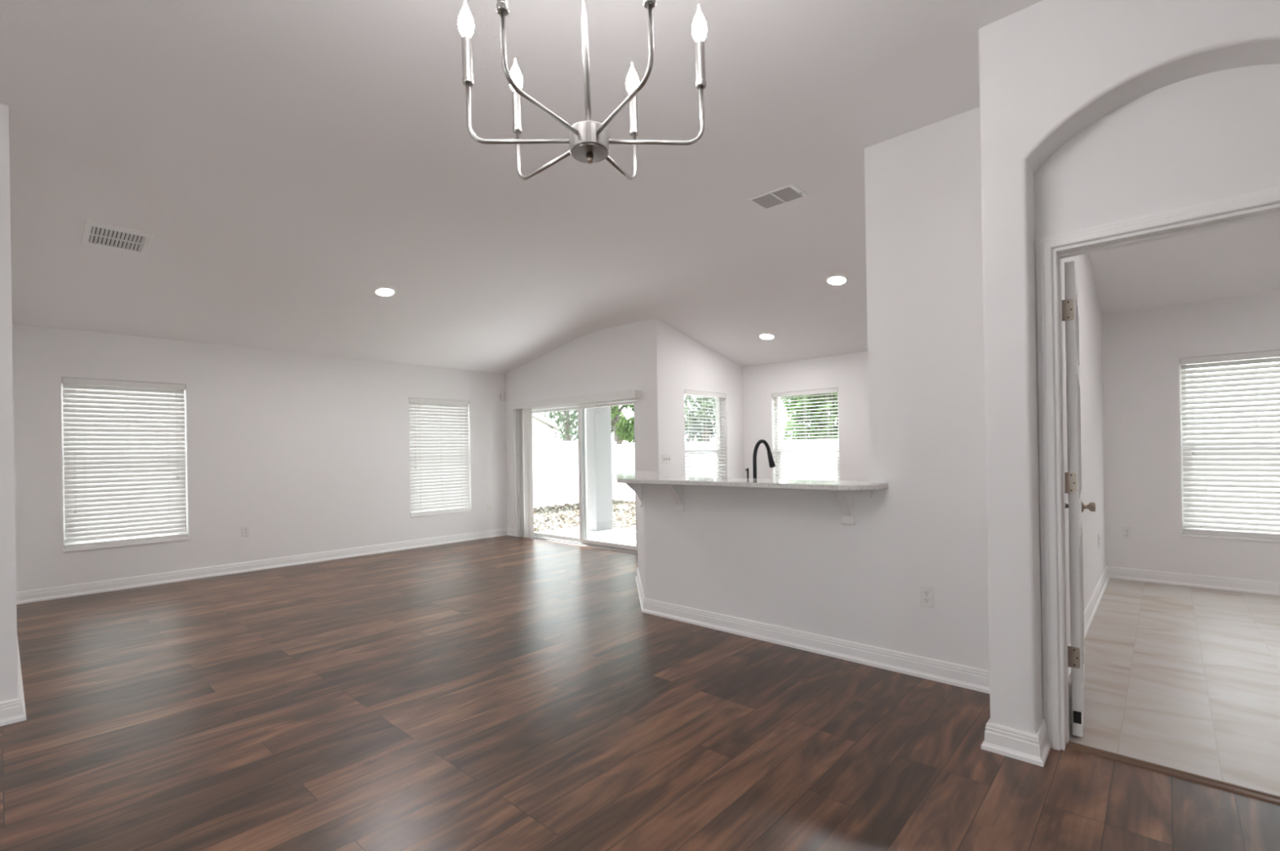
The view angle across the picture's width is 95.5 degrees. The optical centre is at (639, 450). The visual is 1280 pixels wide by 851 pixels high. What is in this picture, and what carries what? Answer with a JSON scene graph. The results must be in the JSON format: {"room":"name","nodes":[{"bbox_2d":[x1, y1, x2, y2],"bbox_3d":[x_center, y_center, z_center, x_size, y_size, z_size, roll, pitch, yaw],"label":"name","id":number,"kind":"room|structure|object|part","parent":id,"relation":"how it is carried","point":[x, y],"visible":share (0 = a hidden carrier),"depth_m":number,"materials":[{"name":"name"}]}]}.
{"room":"empty living room","nodes":[
{"label":"empty living room","id":0,"kind":"room"},
{"bbox_2d":[0,103,17,702],"bbox_3d":[-4.335,-0.228,3.888,3.360,3.120,0.152,-1,0,42],"label":"wall","id":1,"kind":"structure","parent":0,"point":[8,621],"depth_m":2.80,"materials":[{"name":"white paint"}]},
{"bbox_2d":[12,323,507,591],"bbox_3d":[-4.956,-0.166,5.817,0.150,3.220,8.779,-1,0,42],"label":"wall","id":2,"kind":"structure","parent":0,"point":[310,453],"depth_m":6.47,"materials":[{"name":"white paint"}]},
{"bbox_2d":[61,382,189,552],"bbox_3d":[-5.037,0.129,5.712,0.162,1.610,0.921,-1,0,42],"label":"window","id":3,"kind":"structure","parent":2,"relation":"in","point":[184,532],"depth_m":5.56,"materials":[{"name":"white plastic"}]},
{"bbox_2d":[61,377,187,549],"bbox_3d":[-5.008,0.116,5.685,0.075,1.586,0.914,-1,0,42],"label":"window blind","id":4,"kind":"object","parent":3,"relation":"attached to","point":[124,442],"visible":1,"depth_m":5.66,"materials":[{"name":"white plastic"}]},
{"bbox_3d":[-5.240,-0.034,5.384,0.004,1.178,0.012,-1,0,42],"label":"pull cord","id":5,"kind":"part","parent":4,"relation":"part of","materials":[{"name":"white plastic"}]},
{"bbox_3d":[-5.000,0.888,5.689,0.052,0.042,0.901,-1,0,42],"label":"rail","id":6,"kind":"part","parent":4,"relation":"part of","materials":[{"name":"white plastic"}]},
{"bbox_3d":[-4.736,-0.186,5.944,0.004,0.892,0.012,-1,0,42],"label":"pull cord","id":7,"kind":"part","parent":4,"relation":"part of","materials":[{"name":"white plastic"}]},
{"bbox_3d":[-5.062,0.479,5.739,0.036,0.783,0.827,-1,0,42],"label":"sash","id":8,"kind":"part","parent":3,"relation":"part of","materials":[{"name":"white plastic"}]},
{"bbox_3d":[-5.001,0.922,5.690,0.098,0.022,0.921,-1,0,42],"label":"sill","id":9,"kind":"part","parent":3,"relation":"part of","materials":[{"name":"white paint"}]},
{"bbox_2d":[241,525,249,537],"bbox_3d":[-4.326,0.887,6.374,0.009,0.114,0.070,-1,0,42],"label":"wall outlet","id":10,"kind":"object","parent":2,"relation":"attached to","point":[245,530],"visible":1,"depth_m":6.37,"materials":[{"name":"white plastic"}]},
{"bbox_2d":[0,528,518,726],"bbox_3d":[-4.097,1.275,4.659,2.923,0.108,9.146,-1,0,11],"label":"baseboard","id":11,"kind":"structure","parent":2,"relation":"attached to","point":[12,711],"depth_m":6.02,"materials":[{"name":"white paint"}]},
{"bbox_2d":[408,397,471,515],"bbox_3d":[-2.792,0.081,8.133,0.075,1.586,0.921,-1,0,42],"label":"window blind","id":12,"kind":"object","parent":2,"relation":"attached to","point":[438,429],"visible":1,"depth_m":8.12,"materials":[{"name":"white plastic"}]},
{"bbox_3d":[-3.029,-0.220,7.830,0.004,0.876,0.012,-1,0,42],"label":"pull cord","id":13,"kind":"part","parent":12,"relation":"part of","materials":[{"name":"white plastic"}]},
{"bbox_3d":[-2.784,0.853,8.138,0.052,0.042,0.908,-1,0,42],"label":"rail","id":14,"kind":"part","parent":12,"relation":"part of","materials":[{"name":"white plastic"}]},
{"bbox_3d":[-2.517,-0.189,8.395,0.004,0.955,0.012,-1,0,42],"label":"pull cord","id":15,"kind":"part","parent":12,"relation":"part of","materials":[{"name":"white plastic"}]},
{"bbox_2d":[410,506,472,517],"bbox_3d":[-2.822,0.094,8.161,0.162,1.610,0.928,-1,0,42],"label":"window sill","id":16,"kind":"structure","parent":2,"relation":"in","point":[465,511],"depth_m":8.12,"materials":[{"name":"white plastic"}]},
{"bbox_3d":[-2.846,0.445,8.188,0.036,0.783,0.834,-1,0,42],"label":"sash","id":17,"kind":"part","parent":16,"relation":"part of","materials":[{"name":"white plastic"}]},
{"bbox_3d":[-2.785,0.887,8.138,0.098,0.022,0.928,-1,0,42],"label":"sill","id":18,"kind":"part","parent":16,"relation":"part of","materials":[{"name":"white paint"}]},
{"bbox_2d":[487,504,491,511],"bbox_3d":[-2.244,0.862,8.675,0.009,0.114,0.070,-1,0,42],"label":"wall outlet","id":19,"kind":"object","parent":2,"relation":"attached to","point":[489,506],"visible":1,"depth_m":8.67,"materials":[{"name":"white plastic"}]},
{"bbox_2d":[500,394,504,400],"bbox_3d":[-2.092,-0.809,8.848,0.044,0.095,0.062,-1,0,42],"label":"sensor","id":20,"kind":"object","parent":2,"relation":"attached to","point":[502,396],"visible":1,"depth_m":8.83,"materials":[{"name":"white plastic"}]},
{"bbox_2d":[505,318,666,553],"bbox_3d":[-0.871,-0.232,7.939,3.060,3.220,0.150,-1,0,42],"label":"wall","id":21,"kind":"structure","parent":0,"point":[632,356],"depth_m":7.40,"materials":[{"name":"white paint"}]},
{"bbox_2d":[511,389,640,537],"bbox_3d":[-0.934,0.273,7.830,2.500,1.976,0.107,-1,0,42],"label":"vertical blind","id":22,"kind":"object","parent":21,"relation":"attached to","point":[522,445],"visible":1,"depth_m":8.45,"materials":[{"name":"white plastic"}]},
{"bbox_3d":[-1.842,-0.280,8.592,0.006,0.650,0.008,-1,0,20],"label":"pull cord","id":23,"kind":"part","parent":22,"relation":"part of","materials":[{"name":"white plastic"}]},
{"bbox_2d":[531,397,638,553],"bbox_3d":[-0.859,0.313,7.949,2.420,1.930,0.130,-1,0,42],"label":"door","id":24,"kind":"structure","parent":21,"relation":"in","point":[584,540],"depth_m":7.84,"materials":[{"name":"white plastic"}]},
{"bbox_3d":[-1.220,0.332,8.299,1.335,1.845,0.034,-1,0,42],"label":"sliding panel","id":25,"kind":"part","parent":24,"relation":"part of","materials":[{"name":"clear glass"}]},
{"bbox_3d":[-0.862,0.313,7.946,2.420,1.930,0.100,-1,0,42],"label":"frame","id":26,"kind":"part","parent":24,"relation":"part of","materials":[{"name":"white plastic"}]},
{"bbox_3d":[-0.414,0.318,7.513,1.095,1.845,0.034,-1,0,42],"label":"sliding panel","id":27,"kind":"part","parent":24,"relation":"part of","materials":[{"name":"glass"}]},
{"bbox_2d":[0,0,1279,373],"bbox_3d":[-0.451,-1.420,2.897,10.720,0.586,10.720,-1,0,42],"label":"ceiling","id":28,"kind":"structure","parent":0,"point":[286,163],"depth_m":3.54,"materials":[{"name":"white paint"}]},
{"bbox_2d":[80,220,153,256],"bbox_3d":[-3.734,-1.507,4.151,0.366,0.077,0.352,-1,0,42],"label":"ceiling vent","id":29,"kind":"object","parent":28,"relation":"in","point":[98,235],"visible":1,"depth_m":4.14,"materials":[{"name":"white metal"}]},
{"bbox_2d":[373,287,395,296],"bbox_3d":[-2.457,-1.526,5.594,0.190,0.040,0.187,-1,0,-43],"label":"recessed light","id":30,"kind":"object","parent":28,"relation":"in","point":[383,291],"visible":1,"depth_m":5.58,"materials":[{"name":"white paint"}]},
{"bbox_2d":[457,0,706,181],"bbox_3d":[-0.147,-1.231,1.502,0.642,0.979,0.545,-1,0,1],"label":"chandelier","id":31,"kind":"object","parent":28,"relation":"hanging from","point":[588,141],"visible":1,"depth_m":1.50,"materials":[{"name":"silver metal"}]},
{"bbox_3d":[-0.447,-1.105,1.490,0.040,0.106,0.040,-2,0,42],"label":"candle bulb","id":32,"kind":"part","parent":31,"relation":"part of","materials":[{"name":"white glass"}]},
{"bbox_3d":[-0.367,-1.107,1.719,0.040,0.106,0.040,-2,0,42],"label":"candle bulb","id":33,"kind":"part","parent":31,"relation":"part of","materials":[{"name":"white glass"}]},
{"bbox_3d":[-0.311,-0.867,1.495,0.269,0.159,0.011,-1,0,-2],"label":"arm","id":34,"kind":"part","parent":31,"relation":"part of","materials":[{"name":"silver metal"}]},
{"bbox_3d":[-0.226,-0.871,1.356,0.013,0.159,0.260,-1,0,33],"label":"arm","id":35,"kind":"part","parent":31,"relation":"part of","materials":[{"name":"silver metal"}]},
{"bbox_3d":[-0.265,-0.868,1.629,0.274,0.159,0.012,-1,0,43],"label":"arm","id":36,"kind":"part","parent":31,"relation":"part of","materials":[{"name":"silver metal"}]},
{"bbox_3d":[-0.151,-1.259,1.505,0.024,0.880,0.022,-2,0,42],"label":"stem","id":37,"kind":"part","parent":31,"relation":"part of","materials":[{"name":"silver metal"}]},
{"bbox_3d":[-0.130,-0.767,1.503,0.096,0.005,0.096,-2,0,42],"label":"plate","id":38,"kind":"part","parent":31,"relation":"part of","materials":[{"name":"silver metal"}]},
{"bbox_3d":[-0.062,-0.876,1.650,0.013,0.161,0.235,-1,0,25],"label":"arm","id":39,"kind":"part","parent":31,"relation":"part of","materials":[{"name":"silver metal"}]},
{"bbox_3d":[-0.041,-0.877,1.353,0.013,0.162,0.262,-1,0,-31],"label":"arm","id":40,"kind":"part","parent":31,"relation":"part of","materials":[{"name":"silver metal"}]},
{"bbox_3d":[-0.022,-1.118,1.752,0.040,0.106,0.040,-2,0,42],"label":"candle bulb","id":41,"kind":"part","parent":31,"relation":"part of","materials":[{"name":"white glass"}]},
{"bbox_3d":[0.041,-0.879,1.520,0.259,0.163,0.012,-1,0,-6],"label":"arm","id":42,"kind":"part","parent":31,"relation":"part of","materials":[{"name":"silver metal"}]},
{"bbox_3d":[0.156,-1.124,1.533,0.040,0.106,0.040,-2,0,42],"label":"candle bulb","id":43,"kind":"part","parent":31,"relation":"part of","materials":[{"name":"white glass"}]},
{"bbox_2d":[758,333,774,339],"bbox_3d":[1.526,-1.369,6.993,0.186,0.045,0.190,-1,0,-43],"label":"recessed light","id":44,"kind":"object","parent":28,"relation":"in","point":[765,336],"visible":1,"depth_m":6.97,"materials":[{"name":"white paint"}]},
{"bbox_2d":[748,183,808,209],"bbox_3d":[0.948,-1.730,3.984,0.332,0.011,0.236,-1,0,42],"label":"ceiling vent","id":45,"kind":"object","parent":28,"relation":"in","point":[788,193],"visible":1,"depth_m":3.98,"materials":[{"name":"white metal"}]},
{"bbox_3d":[0.890,-1.732,4.037,0.142,0.004,0.204,-1,0,42],"label":"vent panel","id":46,"kind":"part","parent":45,"relation":"part of","materials":[{"name":"grey metal"}]},
{"bbox_3d":[1.000,-1.734,3.937,0.132,0.004,0.204,-1,0,42],"label":"vent panel","id":47,"kind":"part","parent":45,"relation":"part of","materials":[{"name":"grey metal"}]},
{"bbox_2d":[826,275,847,284],"bbox_3d":[1.832,-1.583,5.408,0.186,0.045,0.190,-1,0,-43],"label":"recessed light","id":48,"kind":"object","parent":28,"relation":"in","point":[836,279],"visible":1,"depth_m":5.39,"materials":[{"name":"white paint"}]},
{"bbox_2d":[0,535,1279,850],"bbox_3d":[-0.405,1.315,2.880,10.500,0.103,10.500,-1,0,42],"label":"floor","id":49,"kind":"structure","parent":0,"point":[505,693],"depth_m":2.64,"materials":[{"name":"brown wood"}]},
{"bbox_2d":[1066,741,1279,804],"bbox_3d":[2.054,1.219,2.172,0.765,0.012,0.053,-1,0,42],"label":"threshold","id":50,"kind":"object","parent":49,"relation":"on","point":[1241,790],"visible":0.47,"depth_m":2.19,"materials":[{"name":"brown wood"}]},
{"bbox_3d":[1.300,0.799,3.946,2.272,0.880,0.601,-1,0,42],"label":"base cabinet","id":51,"kind":"object","parent":49,"relation":"on","visible":0},
{"bbox_3d":[1.296,0.341,3.964,2.292,0.035,0.631,-1,0,42],"label":"countertop","id":52,"kind":"structure","parent":51,"relation":"on","visible":0},
{"bbox_2d":[752,440,775,478],"bbox_3d":[0.919,0.125,4.227,0.252,0.410,0.106,-1,0,-40],"label":"kitchen faucet","id":53,"kind":"object","parent":52,"relation":"on","point":[771,464],"visible":0.75,"depth_m":4.21,"materials":[{"name":"black metal"}]},
{"bbox_2d":[664,323,744,478],"bbox_3d":[0.886,-0.262,7.712,0.150,3.220,1.871,-1,0,42],"label":"wall","id":54,"kind":"structure","parent":0,"point":[690,365],"depth_m":7.46,"materials":[{"name":"white paint"}]},
{"bbox_2d":[662,454,671,464],"bbox_3d":[0.323,0.106,6.958,0.018,0.116,0.164,-1,0,42],"label":"switch plate","id":55,"kind":"object","parent":54,"relation":"attached to","point":[666,459],"visible":1,"depth_m":6.96,"materials":[{"name":"white plastic"}]},
{"bbox_2d":[684,394,722,477],"bbox_3d":[0.824,0.037,7.629,0.162,1.600,0.934,-1,0,42],"label":"window","id":56,"kind":"structure","parent":54,"relation":"in","point":[716,400],"depth_m":7.96,"materials":[{"name":"white plastic"}]},
{"bbox_3d":[0.800,0.386,7.656,0.036,0.778,0.840,-1,0,42],"label":"sash","id":57,"kind":"part","parent":56,"relation":"part of","materials":[{"name":"white plastic"}]},
{"bbox_2d":[684,389,725,477],"bbox_3d":[0.854,0.025,7.602,0.075,1.576,0.927,-1,0,42],"label":"window blind","id":58,"kind":"object","parent":56,"relation":"attached to","point":[686,392],"visible":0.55,"depth_m":7.58,"materials":[{"name":"white plastic"}]},
{"bbox_3d":[0.617,-0.140,7.296,0.004,1.139,0.012,-1,0,42],"label":"pull cord","id":59,"kind":"part","parent":58,"relation":"part of","materials":[{"name":"white plastic"}]},
{"bbox_3d":[1.132,-0.195,7.866,0.004,1.044,0.012,-1,0,42],"label":"pull cord","id":60,"kind":"part","parent":58,"relation":"part of","materials":[{"name":"white plastic"}]},
{"bbox_2d":[636,484,872,646],"bbox_3d":[0.468,0.743,4.423,0.641,1.020,2.728,-1,0,-30],"label":"wall","id":61,"kind":"structure","parent":0,"point":[780,557],"depth_m":3.82,"materials":[{"name":"white paint"}]},
{"bbox_2d":[626,483,642,507],"bbox_3d":[-0.049,0.350,4.668,0.135,0.215,0.080,-1,0,-3],"label":"corbel","id":62,"kind":"object","parent":61,"relation":"attached to","point":[637,488],"visible":0.81,"depth_m":4.64,"materials":[{"name":"white paint"}]},
{"bbox_3d":[0.013,0.342,4.671,0.012,0.201,0.068,-1,0,-3],"label":"plate","id":63,"kind":"part","parent":62,"relation":"part of","materials":[{"name":"white paint"}]},
{"bbox_2d":[666,484,684,511],"bbox_3d":[0.255,0.344,4.231,0.080,0.215,0.135,-1,0,42],"label":"corbel","id":64,"kind":"object","parent":61,"relation":"attached to","point":[677,491],"visible":0.75,"depth_m":4.25,"materials":[{"name":"white paint"}]},
{"bbox_3d":[0.296,0.337,4.277,0.068,0.201,0.012,-1,0,42],"label":"plate","id":65,"kind":"part","parent":64,"relation":"part of","materials":[{"name":"white paint"}]},
{"bbox_2d":[615,471,888,490],"bbox_3d":[0.352,0.219,4.401,1.003,0.030,3.058,-1,0,-29],"label":"countertop","id":66,"kind":"structure","parent":61,"relation":"on","point":[642,477],"depth_m":3.67,"materials":[{"name":"stone"}]},
{"bbox_2d":[635,567,990,693],"bbox_3d":[0.661,1.196,4.149,0.717,0.108,3.458,-1,0,-32],"label":"baseboard","id":67,"kind":"structure","parent":61,"relation":"attached to","point":[943,672],"depth_m":3.51,"materials":[{"name":"white paint"}]},
{"bbox_2d":[835,490,855,524],"bbox_3d":[1.189,0.328,3.386,0.080,0.215,0.135,-1,0,42],"label":"corbel","id":68,"kind":"object","parent":61,"relation":"attached to","point":[846,498],"visible":0.8,"depth_m":3.40,"materials":[{"name":"white paint"}]},
{"bbox_3d":[1.230,0.320,3.431,0.068,0.201,0.012,-1,0,42],"label":"plate","id":69,"kind":"part","parent":68,"relation":"part of","materials":[{"name":"white paint"}]},
{"bbox_2d":[860,490,872,497],"bbox_3d":[1.307,0.246,3.354,0.060,0.054,0.022,-1,0,42],"label":"support block","id":70,"kind":"object","parent":61,"relation":"attached to","point":[864,494],"visible":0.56,"depth_m":3.34,"materials":[{"name":"white paint"}]},
{"bbox_2d":[742,351,870,480],"bbox_3d":[2.987,-0.297,6.970,3.962,3.220,0.150,-1,0,42],"label":"wall","id":71,"kind":"structure","parent":0,"point":[848,373],"depth_m":7.50,"materials":[{"name":"white paint"}]},
{"bbox_2d":[774,391,839,480],"bbox_3d":[2.204,0.016,7.676,0.943,1.598,0.162,-1,0,42],"label":"window","id":72,"kind":"structure","parent":71,"relation":"in","point":[775,400],"depth_m":7.97,"materials":[{"name":"white plastic"}]},
{"bbox_2d":[771,387,839,479],"bbox_3d":[2.176,0.004,7.645,0.936,1.574,0.075,-1,0,42],"label":"window blind","id":73,"kind":"object","parent":72,"relation":"attached to","point":[828,391],"visible":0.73,"depth_m":7.63,"materials":[{"name":"white plastic"}]},
{"bbox_3d":[1.863,-0.206,7.883,0.012,1.043,0.004,-1,0,42],"label":"pull cord","id":74,"kind":"part","parent":73,"relation":"part of","materials":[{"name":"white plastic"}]},
{"bbox_3d":[2.440,-0.185,7.362,0.012,1.106,0.004,-1,0,42],"label":"pull cord","id":75,"kind":"part","parent":73,"relation":"part of","materials":[{"name":"white plastic"}]},
{"bbox_3d":[2.237,0.363,7.706,0.849,0.777,0.036,-1,0,42],"label":"sash","id":76,"kind":"part","parent":72,"relation":"part of","materials":[{"name":"white plastic"}]},
{"bbox_2d":[864,106,989,671],"bbox_3d":[1.620,-0.327,3.155,0.712,3.120,0.115,-1,0,42],"label":"wall","id":77,"kind":"structure","parent":0,"point":[923,216],"depth_m":3.13,"materials":[{"name":"white paint"}]},
{"bbox_2d":[920,585,933,608],"bbox_3d":[1.554,0.794,3.147,0.070,0.114,0.009,-1,0,42],"label":"wall outlet","id":78,"kind":"object","parent":77,"relation":"attached to","point":[926,593],"visible":1,"depth_m":3.15,"materials":[{"name":"white plastic"}]},
{"bbox_2d":[923,591,929,595],"bbox_3d":[1.552,0.774,3.145,0.033,0.025,0.002,-1,0,42],"label":"socket","id":79,"kind":"object","parent":78,"relation":"attached to","point":[925,593],"depth_m":3.14,"materials":[{"name":"grey plastic"}]},
{"bbox_2d":[923,598,929,603],"bbox_3d":[1.553,0.813,3.145,0.033,0.025,0.002,-1,0,42],"label":"socket","id":80,"kind":"object","parent":78,"relation":"attached to","point":[925,600],"depth_m":3.15,"materials":[{"name":"grey plastic"}]},
{"bbox_2d":[1061,253,1106,644],"bbox_3d":[3.002,-0.350,4.056,0.128,3.120,4.150,-1,0,42],"label":"wall","id":81,"kind":"structure","parent":0,"point":[1091,359],"depth_m":4.41,"materials":[{"name":"white paint"}]},
{"bbox_2d":[1062,261,1095,737],"bbox_3d":[2.062,0.203,2.750,0.150,2.020,0.732,-1,0,38],"label":"door","id":82,"kind":"structure","parent":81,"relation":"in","point":[1073,478],"depth_m":2.47,"materials":[{"name":"white paint"}]},
{"bbox_3d":[1.962,-0.554,2.639,0.041,0.252,0.247,-1,0,38],"label":"panel moulding","id":83,"kind":"part","parent":82,"relation":"part of","materials":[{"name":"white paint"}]},
{"bbox_3d":[1.970,-0.059,2.639,0.041,0.542,0.247,-1,0,38],"label":"panel moulding","id":84,"kind":"part","parent":82,"relation":"part of","materials":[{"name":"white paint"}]},
{"bbox_3d":[1.983,0.691,2.638,0.041,0.642,0.247,-1,0,38],"label":"panel moulding","id":85,"kind":"part","parent":82,"relation":"part of","materials":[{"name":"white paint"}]},
{"bbox_3d":[2.143,-0.556,2.872,0.041,0.252,0.247,-1,0,38],"label":"panel moulding","id":86,"kind":"part","parent":82,"relation":"part of","materials":[{"name":"white paint"}]},
{"bbox_3d":[2.151,-0.061,2.871,0.041,0.542,0.247,-1,0,38],"label":"panel moulding","id":87,"kind":"part","parent":82,"relation":"part of","materials":[{"name":"white paint"}]},
{"bbox_3d":[2.164,0.688,2.871,0.041,0.642,0.247,-1,0,38],"label":"panel moulding","id":88,"kind":"part","parent":82,"relation":"part of","materials":[{"name":"white paint"}]},
{"bbox_3d":[2.286,0.288,2.961,0.058,0.061,0.061,-1,0,38],"label":"knob","id":89,"kind":"part","parent":82,"relation":"part of","materials":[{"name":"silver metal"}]},
{"bbox_2d":[1097,533,1099,548],"bbox_3d":[3.826,0.757,4.843,0.009,0.114,0.070,-1,0,42],"label":"wall outlet","id":90,"kind":"object","parent":81,"relation":"attached to","point":[1099,534],"visible":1,"depth_m":4.82,"materials":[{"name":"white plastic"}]},
{"bbox_2d":[978,0,1279,734],"bbox_3d":[2.810,-0.349,1.290,3.556,3.120,0.208,-1,0,42],"label":"wall","id":91,"kind":"structure","parent":0,"point":[1049,70],"depth_m":2.31,"materials":[{"name":"white paint"}]},
{"bbox_2d":[981,566,1279,767],"bbox_3d":[4.152,1.136,2.764,3.583,0.108,4.215,-1,0,42],"label":"baseboard","id":92,"kind":"structure","parent":91,"relation":"attached to","point":[1267,588],"depth_m":4.54,"materials":[{"name":"white paint"}]},
{"bbox_2d":[1033,63,1279,749],"bbox_3d":[2.950,-0.346,1.349,3.428,3.130,0.125,-1,0,42],"label":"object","id":93,"kind":"structure","parent":91,"relation":"in","point":[1215,135],"depth_m":2.16,"materials":[{"name":"white paint"}]},
{"bbox_2d":[1035,186,1279,751],"bbox_3d":[2.037,0.167,2.173,0.883,2.115,0.147,-1,0,42],"label":"door frame","id":94,"kind":"structure","parent":91,"relation":"attached to","point":[1044,246],"depth_m":2.39,"materials":[{"name":"white paint"}]},
{"bbox_2d":[1102,291,1279,582],"bbox_3d":[5.681,-0.344,4.403,3.478,3.220,0.300,-1,0,42],"label":"wall","id":95,"kind":"structure","parent":0,"point":[1142,349],"depth_m":5.16,"materials":[{"name":"white paint"}]},
{"bbox_2d":[1121,526,1132,539],"bbox_3d":[4.458,0.757,5.317,0.070,0.114,0.009,-1,0,42],"label":"wall outlet","id":96,"kind":"object","parent":95,"relation":"attached to","point":[1126,531],"visible":1,"depth_m":5.32,"materials":[{"name":"white plastic"}]},
{"bbox_2d":[1179,356,1279,542],"bbox_3d":[5.111,-0.033,4.814,0.927,1.553,0.162,-1,0,42],"label":"window","id":97,"kind":"structure","parent":95,"relation":"in","point":[1276,540],"depth_m":5.04,"materials":[{"name":"white plastic"}]},
{"bbox_2d":[1179,350,1279,539],"bbox_3d":[5.083,-0.044,4.784,0.920,1.528,0.075,-1,0,42],"label":"window blind","id":98,"kind":"object","parent":97,"relation":"attached to","point":[1242,465],"visible":1,"depth_m":4.88,"materials":[{"name":"white plastic"}]},
{"bbox_3d":[4.775,-0.370,5.016,0.012,0.768,0.004,-1,0,42],"label":"pull cord","id":99,"kind":"part","parent":98,"relation":"part of","materials":[{"name":"white plastic"}]},
{"bbox_3d":[5.101,0.699,4.789,0.907,0.042,0.052,-1,0,42],"label":"rail","id":100,"kind":"part","parent":98,"relation":"part of","materials":[{"name":"white plastic"}]},
{"bbox_3d":[5.102,0.733,4.790,0.927,0.022,0.098,-1,0,42],"label":"sill","id":101,"kind":"part","parent":97,"relation":"part of","materials":[{"name":"white paint"}]},
{"bbox_3d":[5.144,0.303,4.844,0.833,0.754,0.036,-1,0,42],"label":"sash","id":102,"kind":"part","parent":97,"relation":"part of","materials":[{"name":"white plastic"}]},
{"label":"outside","id":103,"kind":"structure","parent":0,"visible":0},
{"bbox_2d":[533,476,1242,532],"bbox_3d":[-4.382,1.744,17.479,90.000,0.400,100.000,-1,0,42],"label":"ground","id":104,"kind":"structure","parent":103,"point":[633,526],"depth_m":13.03,"materials":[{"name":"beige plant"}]},
{"bbox_2d":[531,413,559,440],"bbox_3d":[-6.472,-0.159,20.556,4.220,3.480,5.860,-1,0,42],"label":"shed","id":105,"kind":"object","parent":104,"relation":"on","point":[542,428],"visible":0.09,"depth_m":20.83,"materials":[{"name":"white"}]},
{"bbox_2d":[532,436,578,506],"bbox_3d":[-4.010,0.595,13.888,0.134,1.880,9.334,-1,0,42],"label":"fence","id":106,"kind":"object","parent":104,"relation":"on","point":[555,464],"visible":0.16,"depth_m":15.76,"materials":[{"name":"white plastic"}]},
{"bbox_3d":[-3.238,0.628,14.741,0.050,1.730,2.180,-1,0,42],"label":"panel","id":107,"kind":"part","parent":106,"relation":"part of","materials":[{"name":"white plastic"}]},
{"bbox_3d":[-2.467,0.571,15.594,0.134,1.880,0.134,-1,0,42],"label":"post","id":108,"kind":"part","parent":106,"relation":"part of","materials":[{"name":"white plastic"}]},
{"bbox_3d":[-1.694,0.604,16.446,0.050,1.730,2.180,-1,0,42],"label":"panel","id":109,"kind":"part","parent":106,"relation":"part of","materials":[{"name":"white plastic"}]},
{"bbox_2d":[533,409,577,440],"bbox_3d":[-3.105,-2.581,26.235,5.696,8.233,4.471,-1,0,42],"label":"tree","id":110,"kind":"object","parent":104,"relation":"on","point":[566,432],"visible":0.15,"depth_m":25.36,"materials":[{"name":"green plant"}]},
{"bbox_2d":[533,499,635,532],"bbox_3d":[-1.125,1.443,11.434,7.157,0.108,8.497,-1,0,42],"label":"fallen leaves","id":111,"kind":"object","parent":104,"relation":"on","point":[547,519],"visible":0.17,"depth_m":12.81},
{"bbox_2d":[539,526,635,546],"bbox_3d":[-0.344,1.395,8.713,3.060,0.150,1.671,-1,0,42],"label":"patio slab","id":112,"kind":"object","parent":104,"relation":"on","point":[616,535],"visible":0.14,"depth_m":9.14,"materials":[{"name":"white concrete"}]},
{"bbox_2d":[586,406,613,531],"bbox_3d":[-0.680,0.051,9.694,0.220,2.550,0.380,-1,0,42],"label":"patio column","id":113,"kind":"structure","parent":112,"relation":"on","point":[598,420],"depth_m":9.58,"materials":[{"name":"grey paint"}]},
{"bbox_2d":[610,404,634,444],"bbox_3d":[-0.837,-1.674,21.072,3.049,6.338,2.881,-1,0,-18],"label":"tree","id":114,"kind":"object","parent":104,"relation":"on","point":[623,428],"visible":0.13,"depth_m":20.34,"materials":[{"name":"green plant"}]},
{"bbox_2d":[684,395,715,441],"bbox_3d":[2.079,-1.694,18.000,3.112,6.271,2.904,-1,0,42],"label":"tree","id":115,"kind":"object","parent":104,"relation":"on","point":[707,399],"visible":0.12,"depth_m":17.82,"materials":[{"name":"green plant"}]},
{"bbox_2d":[779,392,838,439],"bbox_3d":[5.978,-0.862,13.730,5.754,4.467,1.535,-1,0,42],"label":"hedge","id":116,"kind":"object","parent":104,"relation":"on","point":[827,396],"visible":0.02,"depth_m":14.80,"materials":[{"name":"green plant"}]},
{"bbox_2d":[611,428,1279,527],"bbox_3d":[4.563,0.506,12.333,14.534,1.770,0.134,-1,0,42],"label":"fence","id":117,"kind":"object","parent":104,"relation":"on","point":[622,455],"visible":0.13,"depth_m":14.76,"materials":[{"name":"white plastic"}]},
{"bbox_3d":[-0.774,0.599,17.165,0.134,1.770,0.134,-1,0,42],"label":"post","id":118,"kind":"part","parent":117,"relation":"part of","materials":[{"name":"white plastic"}]},
{"bbox_3d":[0.116,0.628,16.359,2.280,1.620,0.050,-1,0,42],"label":"panel","id":119,"kind":"part","parent":117,"relation":"part of","materials":[{"name":"white plastic"}]},
{"bbox_3d":[1.895,0.598,14.749,2.280,1.620,0.050,-1,0,42],"label":"panel","id":120,"kind":"part","parent":117,"relation":"part of","materials":[{"name":"white plastic"}]},
{"bbox_3d":[3.674,0.567,13.138,2.280,1.620,0.050,-1,0,42],"label":"panel","id":121,"kind":"part","parent":117,"relation":"part of","materials":[{"name":"white plastic"}]},
{"bbox_3d":[9.012,0.474,8.306,2.280,1.620,0.050,-1,0,42],"label":"panel","id":122,"kind":"part","parent":117,"relation":"part of","materials":[{"name":"white plastic"}]}
]}

